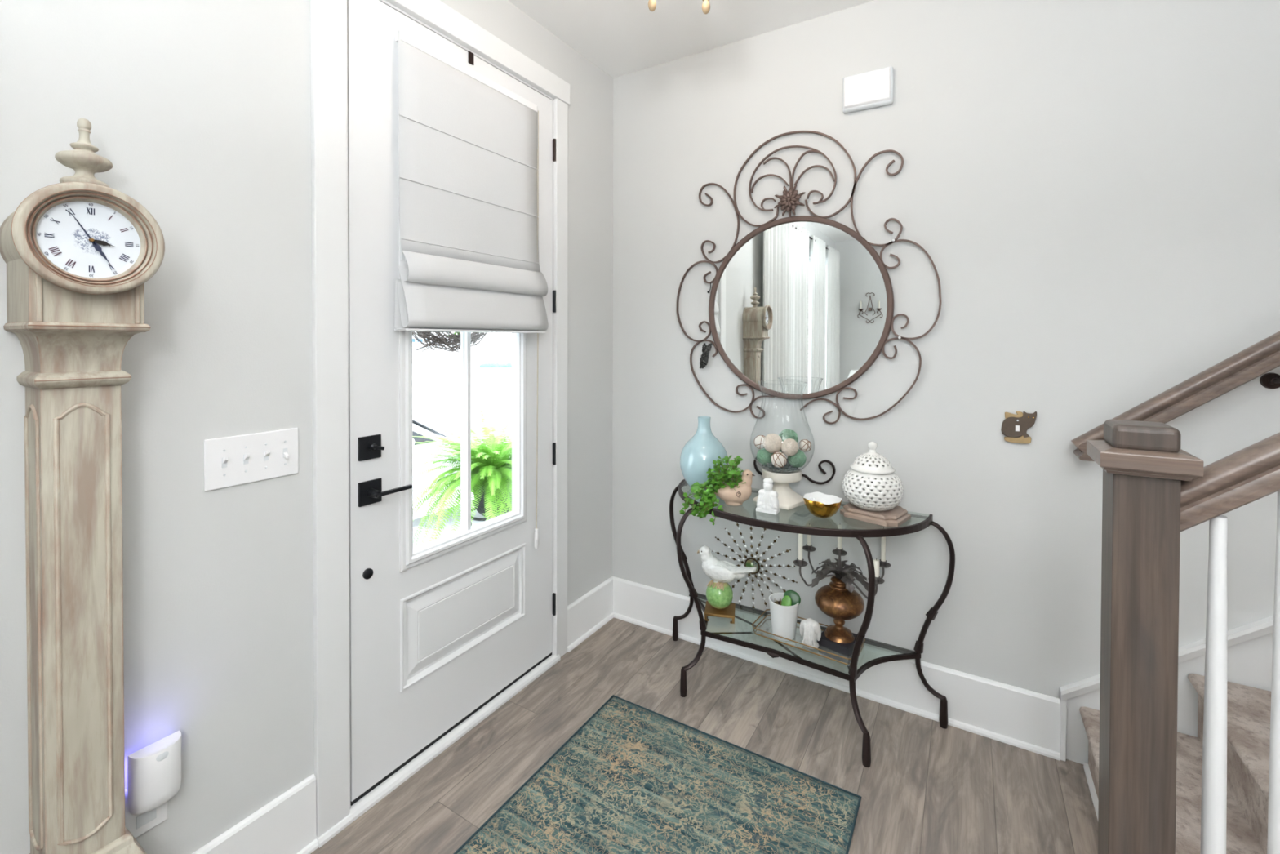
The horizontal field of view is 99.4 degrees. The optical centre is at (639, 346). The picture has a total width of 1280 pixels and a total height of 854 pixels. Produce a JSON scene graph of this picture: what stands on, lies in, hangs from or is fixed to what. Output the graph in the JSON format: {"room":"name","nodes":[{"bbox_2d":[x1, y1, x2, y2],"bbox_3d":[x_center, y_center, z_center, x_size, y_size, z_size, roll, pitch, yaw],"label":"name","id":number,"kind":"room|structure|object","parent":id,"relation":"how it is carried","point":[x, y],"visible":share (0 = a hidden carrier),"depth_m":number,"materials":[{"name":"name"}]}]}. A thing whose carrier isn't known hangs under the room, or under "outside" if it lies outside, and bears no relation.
{"room":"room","nodes":[
{"label":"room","id":0,"kind":"room"},
{"bbox_2d":[0,0,613,853],"bbox_3d":[-1.580,0.029,0.527,0.130,2.743,5.590,1,1,31],"label":"wall","id":1,"kind":"structure","parent":0,"point":[200,110],"depth_m":1.31,"materials":[{"name":"paint"}]},
{"bbox_2d":[124,787,167,838],"bbox_3d":[-1.098,1.019,1.207,0.006,0.120,0.076,1,1,31],"label":"outlet plate","id":2,"kind":"object","parent":1,"relation":"attached to","point":[137,824],"visible":0.5,"depth_m":1.20,"materials":[{"name":"white plastic"}]},
{"bbox_2d":[136,808,156,829],"bbox_3d":[-1.096,1.045,1.206,0.002,0.027,0.034,1,1,31],"label":"socket","id":3,"kind":"object","parent":2,"relation":"attached to","point":[145,820],"depth_m":1.21,"materials":[{"name":"white plastic"}]},
{"bbox_2d":[127,729,181,814],"bbox_3d":[-1.067,0.946,1.201,0.064,0.132,0.090,1,1,31],"label":"night light","id":4,"kind":"object","parent":1,"relation":"attached to","point":[154,770],"visible":1,"depth_m":1.18,"materials":[{"name":"white plastic"}]},
{"bbox_2d":[204,427,298,491],"bbox_3d":[-0.981,0.280,1.376,0.019,0.123,0.210,1,1,31],"label":"switch plate","id":5,"kind":"object","parent":1,"relation":"attached to","point":[238,460],"visible":1,"depth_m":1.36,"materials":[{"name":"white plastic"}]},
{"bbox_2d":[191,773,318,853],"bbox_3d":[-1.902,1.310,-0.136,0.026,0.196,3.858,1,1,31],"label":"baseboard","id":6,"kind":"structure","parent":1,"relation":"attached to","point":[286,824],"depth_m":1.44,"materials":[{"name":"white paint"}]},
{"bbox_2d":[315,653,560,848],"bbox_3d":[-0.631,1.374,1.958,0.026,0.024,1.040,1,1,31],"label":"trim","id":7,"kind":"structure","parent":1,"relation":"attached to","point":[394,781],"depth_m":1.83,"materials":[{"name":"white paint"}]},
{"bbox_2d":[310,0,568,837],"bbox_3d":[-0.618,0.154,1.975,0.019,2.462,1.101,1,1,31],"label":"trim","id":8,"kind":"structure","parent":1,"relation":"attached to","point":[328,17],"depth_m":1.54,"materials":[{"name":"white paint"}]},
{"bbox_2d":[347,0,555,805],"bbox_3d":[-0.612,0.148,1.992,0.102,2.430,0.920,1,1,31],"label":"door","id":9,"kind":"structure","parent":1,"relation":"in","point":[440,628],"depth_m":1.77,"materials":[{"name":"white paint"}]},
{"bbox_2d":[467,50,473,65],"bbox_3d":[-0.637,-0.742,1.991,0.055,0.654,0.024,1,1,31],"label":"hanger","id":10,"kind":"object","parent":9,"relation":"hanging from","point":[470,54],"visible":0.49,"depth_m":1.97,"materials":[{"name":"brown metal"}]},
{"bbox_2d":[412,331,497,362],"bbox_3d":[-0.707,-0.200,2.030,0.075,0.526,0.533,1,1,31],"label":"twig wreath","id":11,"kind":"object","parent":10,"relation":"hanging from","point":[437,340],"visible":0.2,"depth_m":2.00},
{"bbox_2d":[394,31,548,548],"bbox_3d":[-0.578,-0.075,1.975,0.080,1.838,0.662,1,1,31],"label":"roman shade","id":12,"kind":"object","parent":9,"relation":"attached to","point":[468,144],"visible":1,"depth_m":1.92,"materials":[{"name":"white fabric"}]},
{"bbox_2d":[385,0,570,105],"bbox_3d":[-0.613,-1.122,1.956,0.026,0.091,1.122,1,1,31],"label":"trim","id":13,"kind":"structure","parent":1,"relation":"attached to","point":[435,14],"depth_m":2.00,"materials":[{"name":"white paint"}]},
{"bbox_2d":[567,576,613,652],"bbox_3d":[-0.231,1.281,2.625,0.026,0.196,0.387,1,1,31],"label":"baseboard","id":14,"kind":"structure","parent":1,"relation":"attached to","point":[586,615],"depth_m":2.60,"materials":[{"name":"white paint"}]},
{"bbox_2d":[473,477,509,513],"bbox_3d":[-0.855,0.851,3.119,0.220,0.160,0.220,1,1,31],"label":"pot","id":15,"kind":"object","parent":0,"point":[481,508],"depth_m":3.04,"materials":[{"name":"black"}]},
{"bbox_2d":[507,0,875,78],"bbox_3d":[0.594,-1.371,-0.733,5.130,0.100,5.470,1,1,31],"label":"ceiling","id":16,"kind":"structure","parent":0,"point":[620,37],"depth_m":2.28,"materials":[{"name":"white paint"}]},
{"bbox_2d":[648,0,710,13],"bbox_3d":[0.127,-1.167,1.463,0.332,0.363,0.354,1,1,31],"label":"chandelier","id":17,"kind":"object","parent":16,"relation":"hanging from","point":[651,3],"visible":1,"depth_m":1.60,"materials":[{"name":"white glass"}]},
{"bbox_2d":[311,617,1097,853],"bbox_3d":[0.606,1.437,-0.781,5.012,0.030,5.350,1,1,31],"label":"floor","id":18,"kind":"structure","parent":0,"point":[926,787],"depth_m":1.83,"materials":[{"name":"grey wood"}]},
{"bbox_2d":[0,118,164,853],"bbox_3d":[-1.078,0.476,1.051,0.192,1.840,0.204,1,1,31],"label":"clock","id":19,"kind":"object","parent":18,"relation":"on","point":[79,252],"visible":1,"depth_m":1.03,"materials":[{"name":"beige paint"}]},
{"bbox_2d":[3,257,150,332],"bbox_3d":[-1.085,-0.104,1.050,0.171,0.151,0.164,1,1,31],"label":"hood","id":20,"kind":"object","parent":19,"relation":"attached to","point":[35,304],"depth_m":1.00,"materials":[{"name":"beige paint"}]},
{"bbox_2d":[453,694,861,853],"bbox_3d":[-0.110,1.391,1.255,0.923,0.009,1.536,1,1,31],"label":"area rug","id":21,"kind":"object","parent":18,"relation":"on","point":[633,778],"visible":1,"depth_m":1.66,"materials":[{"name":"teal carpet"}]},
{"bbox_2d":[669,479,955,767],"bbox_3d":[0.554,1.004,2.128,1.168,0.766,0.435,1,1,31],"label":"table","id":22,"kind":"object","parent":18,"relation":"on","point":[854,673],"visible":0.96,"depth_m":1.99,"materials":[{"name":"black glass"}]},
{"bbox_2d":[680,416,728,489],"bbox_3d":[0.280,0.463,2.370,0.212,0.312,0.212,1,1,31],"label":"vase","id":23,"kind":"object","parent":22,"relation":"on","point":[698,454],"visible":0.73,"depth_m":2.30,"materials":[{"name":"ceramic"}]},
{"bbox_2d":[679,455,755,524],"bbox_3d":[0.304,0.553,2.139,0.292,0.251,0.164,0,1,20],"label":"planter","id":24,"kind":"object","parent":22,"relation":"on","point":[735,493],"visible":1,"depth_m":2.13,"materials":[{"name":"ceramic"}]},
{"bbox_2d":[704,600,735,623],"bbox_3d":[0.338,1.118,2.289,0.124,0.032,0.110,0,1,11],"label":"stand","id":25,"kind":"object","parent":22,"relation":"on","point":[729,611],"visible":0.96,"depth_m":2.26,"materials":[{"name":"brown wood"}]},
{"bbox_2d":[697,545,756,608],"bbox_3d":[0.357,0.978,2.278,0.260,0.248,0.113,1,1,31],"label":"figurine","id":26,"kind":"object","parent":25,"relation":"on","point":[719,593],"visible":1,"depth_m":2.26,"materials":[{"name":"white ceramic"}]},
{"bbox_2d":[755,477,779,514],"bbox_3d":[0.483,0.561,2.053,0.085,0.128,0.055,1,1,31],"label":"figurine","id":27,"kind":"object","parent":22,"relation":"on","point":[767,501],"visible":1,"depth_m":2.04,"materials":[{"name":"white ceramic"}]},
{"bbox_2d":[752,466,804,510],"bbox_3d":[0.569,0.557,2.184,0.168,0.129,0.168,-1,1,-43],"label":"holder","id":28,"kind":"object","parent":22,"relation":"on","point":[788,499],"visible":0.8,"depth_m":2.13,"materials":[{"name":"white ceramic"}]},
{"bbox_2d":[761,466,801,483],"bbox_3d":[0.569,0.513,2.183,0.156,0.041,0.156,1,1,31],"label":"cup","id":29,"kind":"object","parent":28,"relation":"on","point":[782,477],"depth_m":2.12,"materials":[{"name":"white ceramic"}]},
{"bbox_2d":[750,381,814,471],"bbox_3d":[0.570,0.320,2.181,0.251,0.357,0.251,0,1,3],"label":"hurricane","id":30,"kind":"object","parent":28,"relation":"on","point":[757,381],"visible":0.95,"depth_m":2.16,"materials":[{"name":"clear glass"}]},
{"bbox_2d":[754,435,764,448],"bbox_3d":[0.494,0.389,2.216,0.056,0.058,0.056,1,1,31],"label":"decorative ball","id":31,"kind":"object","parent":30,"relation":"in","point":[758,440],"visible":0.76,"depth_m":2.20,"materials":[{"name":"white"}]},
{"bbox_2d":[756,448,772,464],"bbox_3d":[0.496,0.436,2.162,0.066,0.064,0.064,1,1,31],"label":"decorative ball","id":32,"kind":"object","parent":30,"relation":"in","point":[763,456],"visible":0.8,"depth_m":2.14,"materials":[{"name":"green"}]},
{"bbox_2d":[762,433,782,453],"bbox_3d":[0.523,0.380,2.140,0.077,0.077,0.077,1,1,31],"label":"decorative ball","id":33,"kind":"object","parent":30,"relation":"in","point":[772,442],"visible":0.94,"depth_m":2.11,"materials":[{"name":"beige"}]},
{"bbox_2d":[770,451,786,467],"bbox_3d":[0.539,0.439,2.110,0.060,0.062,0.060,0,1,-16],"label":"decorative ball","id":34,"kind":"object","parent":30,"relation":"in","point":[779,460],"visible":1,"depth_m":2.09,"materials":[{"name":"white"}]},
{"bbox_2d":[763,457,798,472],"bbox_3d":[0.566,0.474,2.183,0.168,0.046,0.161,0,1,-25],"label":"gravel","id":35,"kind":"object","parent":30,"relation":"in","point":[788,468],"visible":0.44,"depth_m":2.13,"materials":[{"name":"grey gravel"}]},
{"bbox_2d":[778,429,798,442],"bbox_3d":[0.594,0.371,2.180,0.078,0.079,0.078,1,1,31],"label":"decorative ball","id":36,"kind":"object","parent":30,"relation":"in","point":[784,434],"visible":0.61,"depth_m":2.16,"materials":[{"name":"green"}]},
{"bbox_2d":[781,438,799,455],"bbox_3d":[0.580,0.389,2.103,0.066,0.068,0.066,1,1,31],"label":"decorative ball","id":37,"kind":"object","parent":30,"relation":"in","point":[789,446],"visible":1,"depth_m":2.08,"materials":[{"name":"beige"}]},
{"bbox_2d":[787,448,806,467],"bbox_3d":[0.613,0.436,2.123,0.071,0.070,0.070,1,1,31],"label":"decorative ball","id":38,"kind":"object","parent":30,"relation":"in","point":[799,459],"visible":0.83,"depth_m":2.10,"materials":[{"name":"green"}]},
{"bbox_2d":[799,439,811,451],"bbox_3d":[0.653,0.391,2.146,0.046,0.049,0.048,0,1,13],"label":"decorative ball","id":39,"kind":"object","parent":30,"relation":"in","point":[805,445],"visible":1,"depth_m":2.13,"materials":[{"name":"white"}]},
{"bbox_2d":[751,608,865,666],"bbox_3d":[0.650,1.122,2.114,0.396,0.028,0.189,1,1,35],"label":"mirrored tray","id":40,"kind":"object","parent":22,"relation":"on","point":[764,628],"visible":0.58,"depth_m":2.08,"materials":[{"name":"metal"}]},
{"bbox_2d":[768,590,800,640],"bbox_3d":[0.566,1.043,2.127,0.120,0.176,0.115,1,1,31],"label":"planter","id":41,"kind":"object","parent":40,"relation":"on","point":[784,606],"visible":1,"depth_m":2.09,"materials":[{"name":"ceramic"}]},
{"bbox_2d":[800,617,821,648],"bbox_3d":[0.641,1.079,2.045,0.079,0.110,0.049,1,1,31],"label":"figurine","id":42,"kind":"object","parent":40,"relation":"on","point":[810,628],"visible":0.99,"depth_m":2.03,"materials":[{"name":"white ceramic"}]},
{"bbox_2d":[792,543,890,656],"bbox_3d":[0.762,0.950,2.069,0.335,0.364,0.223,1,1,31],"label":"candelabra","id":43,"kind":"object","parent":40,"relation":"on","point":[838,599],"visible":0.98,"depth_m":2.04,"materials":[{"name":"brown metal"}]},
{"bbox_2d":[792,558,807,566],"bbox_3d":[0.610,0.821,2.066,0.054,0.024,0.054,1,1,31],"label":"candle cup","id":44,"kind":"object","parent":43,"relation":"on","point":[797,562],"depth_m":2.06,"materials":[{"name":"grey metal"}]},
{"bbox_2d":[798,533,802,559],"bbox_3d":[0.610,0.755,2.065,0.017,0.143,0.016,1,1,31],"label":"candle","id":45,"kind":"object","parent":43,"relation":"on","point":[800,535],"visible":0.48,"depth_m":2.06,"materials":[{"name":"beige wax"}]},
{"bbox_2d":[807,522,811,545],"bbox_3d":[0.688,0.771,2.210,0.017,0.108,0.016,1,1,31],"label":"candle","id":46,"kind":"object","parent":43,"relation":"on","point":[809,536],"visible":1,"depth_m":2.20,"materials":[{"name":"beige wax"}]},
{"bbox_2d":[802,543,816,551],"bbox_3d":[0.688,0.819,2.211,0.054,0.024,0.054,1,1,31],"label":"candle cup","id":47,"kind":"object","parent":43,"relation":"on","point":[806,548],"depth_m":2.20,"materials":[{"name":"grey metal"}]},
{"bbox_2d":[831,547,847,555],"bbox_3d":[0.759,0.780,2.065,0.054,0.024,0.054,1,1,31],"label":"candle cup","id":48,"kind":"object","parent":43,"relation":"on","point":[837,552],"depth_m":2.06,"materials":[{"name":"grey metal"}]},
{"bbox_2d":[837,524,842,549],"bbox_3d":[0.760,0.727,2.065,0.017,0.118,0.016,1,1,31],"label":"candle","id":49,"kind":"object","parent":43,"relation":"on","point":[839,526],"visible":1,"depth_m":2.06,"materials":[{"name":"beige wax"}]},
{"bbox_2d":[873,559,879,579],"bbox_3d":[0.843,0.794,1.937,0.021,0.083,0.021,1,1,31],"label":"candle","id":50,"kind":"object","parent":43,"relation":"on","point":[876,562],"visible":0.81,"depth_m":1.93,"materials":[{"name":"beige wax"}]},
{"bbox_2d":[867,575,884,583],"bbox_3d":[0.843,0.830,1.937,0.054,0.024,0.054,1,1,31],"label":"candle cup","id":51,"kind":"object","parent":43,"relation":"on","point":[879,580],"depth_m":1.93,"materials":[{"name":"grey metal"}]},
{"bbox_2d":[880,526,885,561],"bbox_3d":[0.924,0.756,2.062,0.017,0.148,0.016,1,1,31],"label":"candle","id":52,"kind":"object","parent":43,"relation":"on","point":[882,539],"visible":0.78,"depth_m":2.06,"materials":[{"name":"beige wax"}]},
{"bbox_2d":[879,559,890,568],"bbox_3d":[0.924,0.824,2.063,0.054,0.024,0.054,1,1,31],"label":"candle cup","id":53,"kind":"object","parent":43,"relation":"on","point":[882,564],"depth_m":2.06,"materials":[{"name":"grey metal"}]},
{"bbox_2d":[803,491,841,518],"bbox_3d":[0.669,0.587,1.993,0.136,0.074,0.136,1,1,31],"label":"bowl","id":54,"kind":"object","parent":22,"relation":"on","point":[825,506],"visible":0.98,"depth_m":1.96,"materials":[{"name":"gold ceramic"}]},
{"bbox_2d":[809,497,817,501],"bbox_3d":[0.637,0.564,1.978,0.028,0.029,0.033,0,1,-29],"label":"cluster","id":55,"kind":"object","parent":54,"relation":"in","point":[811,499],"visible":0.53,"depth_m":1.98,"materials":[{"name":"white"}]},
{"bbox_2d":[841,441,903,511],"bbox_3d":[0.859,0.472,2.008,0.210,0.244,0.210,0,1,26],"label":"jar","id":56,"kind":"object","parent":22,"relation":"on","point":[870,471],"visible":1,"depth_m":1.94,"materials":[{"name":"white ceramic"}]},
{"bbox_2d":[840,502,911,526],"bbox_3d":[0.868,0.608,2.006,0.184,0.032,0.208,-1,1,-45],"label":"plinth","id":57,"kind":"object","parent":22,"relation":"on","point":[897,516],"visible":0.71,"depth_m":1.94,"materials":[{"name":"beige wood"}]},
{"bbox_2d":[1086,419,1203,853],"bbox_3d":[0.971,0.775,1.064,0.141,1.252,0.141,1,1,31],"label":"newel post","id":58,"kind":"object","parent":18,"relation":"on","point":[1144,464],"visible":1,"depth_m":1.02,"materials":[{"name":"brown wood"}]},
{"bbox_2d":[1180,431,1279,532],"bbox_3d":[1.987,-0.557,0.437,2.386,1.856,0.062,1,1,31],"label":"banister","id":59,"kind":"object","parent":58,"relation":"attached to","point":[1249,474],"visible":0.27,"depth_m":0.98,"materials":[{"name":"brown wood"}]},
{"bbox_2d":[1079,673,1271,853],"bbox_3d":[2.337,0.438,0.701,2.632,1.942,0.965,1,1,31],"label":"staircase","id":60,"kind":"structure","parent":18,"relation":"on","point":[1248,708],"depth_m":1.42,"materials":[{"name":"beige carpet"}]},
{"bbox_2d":[1200,515,1227,853],"bbox_3d":[1.067,0.755,1.008,0.034,0.884,0.034,1,1,31],"label":"baluster","id":61,"kind":"object","parent":60,"relation":"on","point":[1214,776],"visible":0.92,"depth_m":1.00,"materials":[{"name":"white paint"}]},
{"bbox_2d":[1266,490,1279,853],"bbox_3d":[1.140,0.722,0.963,0.034,0.950,0.034,1,1,31],"label":"baluster","id":62,"kind":"object","parent":60,"relation":"on","point":[1273,811],"visible":0.94,"depth_m":0.96,"materials":[{"name":"white paint"}]},
{"bbox_2d":[612,0,1279,697],"bbox_3d":[2.034,-1.202,1.524,5.000,5.200,0.120,1,1,31],"label":"wall","id":63,"kind":"structure","parent":0,"point":[1091,188],"depth_m":1.95,"materials":[{"name":"paint"}]},
{"bbox_2d":[712,523,797,610],"bbox_3d":[0.491,0.963,2.375,0.392,0.390,0.010,1,1,31],"label":"sunburst mirror","id":64,"kind":"object","parent":63,"relation":"attached to","point":[750,562],"visible":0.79,"depth_m":2.37,"materials":[{"name":"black metal"}]},
{"bbox_2d":[753,456,835,484],"bbox_3d":[0.645,0.517,2.289,0.342,0.110,0.011,1,1,31],"label":"hanger","id":65,"kind":"object","parent":63,"relation":"attached to","point":[821,469],"visible":0.72,"depth_m":2.23,"materials":[{"name":"black metal"}]},
{"bbox_2d":[676,130,941,424],"bbox_3d":[0.637,-0.293,2.276,1.097,1.219,0.053,1,1,31],"label":"wall mirror","id":66,"kind":"object","parent":63,"relation":"attached to","point":[797,300],"visible":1,"depth_m":2.27,"materials":[{"name":"brown metal"}]},
{"bbox_2d":[699,342,711,368],"bbox_3d":[0.299,0.042,2.482,0.065,0.118,0.024,1,1,31],"label":"ornament","id":67,"kind":"object","parent":66,"relation":"hanging from","point":[705,348],"visible":1,"depth_m":2.48,"materials":[{"name":"grey metal"}]},
{"bbox_2d":[714,221,887,394],"bbox_3d":[0.649,-0.162,2.292,0.732,0.732,0.008,1,1,31],"label":"mirror glass","id":68,"kind":"object","parent":66,"relation":"attached to","point":[797,303],"depth_m":2.27,"materials":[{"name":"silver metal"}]},
{"bbox_2d":[613,576,1060,760],"bbox_3d":[0.636,1.287,2.312,1.834,0.196,0.026,1,1,31],"label":"baseboard","id":69,"kind":"structure","parent":63,"relation":"attached to","point":[1026,719],"depth_m":2.09,"materials":[{"name":"white paint"}]},
{"bbox_2d":[842,66,893,113],"bbox_3d":[0.889,-1.005,2.125,0.184,0.140,0.040,1,1,31],"label":"door chime","id":70,"kind":"object","parent":63,"relation":"attached to","point":[874,88],"visible":1,"depth_m":2.11,"materials":[{"name":"white plastic"}]},
{"bbox_2d":[1000,411,1036,443],"bbox_3d":[1.319,0.279,1.891,0.101,0.114,0.016,1,1,31],"label":"plaque","id":71,"kind":"object","parent":63,"relation":"attached to","point":[1015,427],"visible":1,"depth_m":1.89,"materials":[{"name":"brown wood"}]},
{"bbox_2d":[1004,435,1031,443],"bbox_3d":[1.317,0.322,1.894,0.078,0.028,0.013,1,1,31],"label":"cushion","id":72,"kind":"object","parent":71,"relation":"on","point":[1017,439],"depth_m":1.89,"materials":[{"name":"beige metal"}]},
{"bbox_2d":[1059,695,1066,760],"bbox_3d":[1.428,1.285,1.834,0.016,0.215,0.022,1,1,31],"label":"trim","id":73,"kind":"structure","parent":63,"relation":"attached to","point":[1064,703],"depth_m":1.82,"materials":[{"name":"white paint"}]},
{"bbox_2d":[1059,631,1273,764],"bbox_3d":[2.525,0.306,1.169,2.566,2.195,0.006,1,1,31],"label":"trim","id":74,"kind":"structure","parent":63,"relation":"attached to","point":[1249,662],"depth_m":1.67,"materials":[{"name":"white paint"}]},
{"bbox_2d":[1059,615,1273,701],"bbox_3d":[2.520,0.208,1.158,2.566,2.005,0.028,1,1,31],"label":"trim","id":75,"kind":"structure","parent":63,"relation":"attached to","point":[1264,626],"depth_m":1.65,"materials":[{"name":"white paint"}]},
{"bbox_2d":[1071,330,1279,461],"bbox_3d":[2.469,-0.591,1.128,2.476,1.925,0.118,1,1,31],"label":"wall handrail","id":76,"kind":"object","parent":63,"relation":"attached to","point":[1263,357],"visible":0.83,"depth_m":1.58,"materials":[{"name":"brown wood"}]},
{"label":"outside","id":77,"kind":"structure","parent":0,"visible":0},
{"bbox_2d":[412,363,511,533],"bbox_3d":[-23.274,1.726,22.651,59.870,0.100,110.000,1,1,31],"label":"ground","id":78,"kind":"structure","parent":77,"point":[436,388],"depth_m":18.22,"materials":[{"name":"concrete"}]},
{"bbox_2d":[412,331,441,363],"bbox_3d":[-20.433,-3.013,46.782,9.800,8.800,4.700,0,1,-22],"label":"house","id":79,"kind":"structure","parent":78,"relation":"on","point":[433,357],"depth_m":45.60,"materials":[{"name":"white"}]},
{"bbox_2d":[412,419,511,519],"bbox_3d":[-3.179,1.191,5.063,2.044,1.500,5.172,1,1,31],"label":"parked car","id":80,"kind":"object","parent":78,"relation":"on","point":[417,427],"visible":0.1,"depth_m":5.30,"materials":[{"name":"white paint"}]},
{"bbox_2d":[441,332,511,367],"bbox_3d":[-10.851,-3.078,41.805,8.800,9.100,4.700,0,1,-15],"label":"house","id":81,"kind":"structure","parent":78,"relation":"on","point":[491,351],"depth_m":39.76,"materials":[{"name":"white"}]},
{"bbox_2d":[479,362,511,367],"bbox_3d":[-10.025,1.404,39.402,3.161,0.493,0.449,0,1,-14],"label":"hedge","id":82,"kind":"object","parent":78,"relation":"on","point":[484,365],"visible":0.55,"depth_m":39.15,"materials":[{"name":"white"}]},
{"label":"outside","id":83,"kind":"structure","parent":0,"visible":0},
{"bbox_2d":[413,525,449,547],"bbox_3d":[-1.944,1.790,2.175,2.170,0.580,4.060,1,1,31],"label":"floor","id":84,"kind":"structure","parent":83,"point":[421,535],"depth_m":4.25,"materials":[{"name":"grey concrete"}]},
{"bbox_2d":[412,406,511,544],"bbox_3d":[-0.859,0.942,3.099,1.006,1.101,1.023,0,1,-24],"label":"potted fern","id":85,"kind":"object","parent":84,"relation":"on","point":[490,491],"visible":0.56,"depth_m":2.92,"materials":[{"name":"green plant"}]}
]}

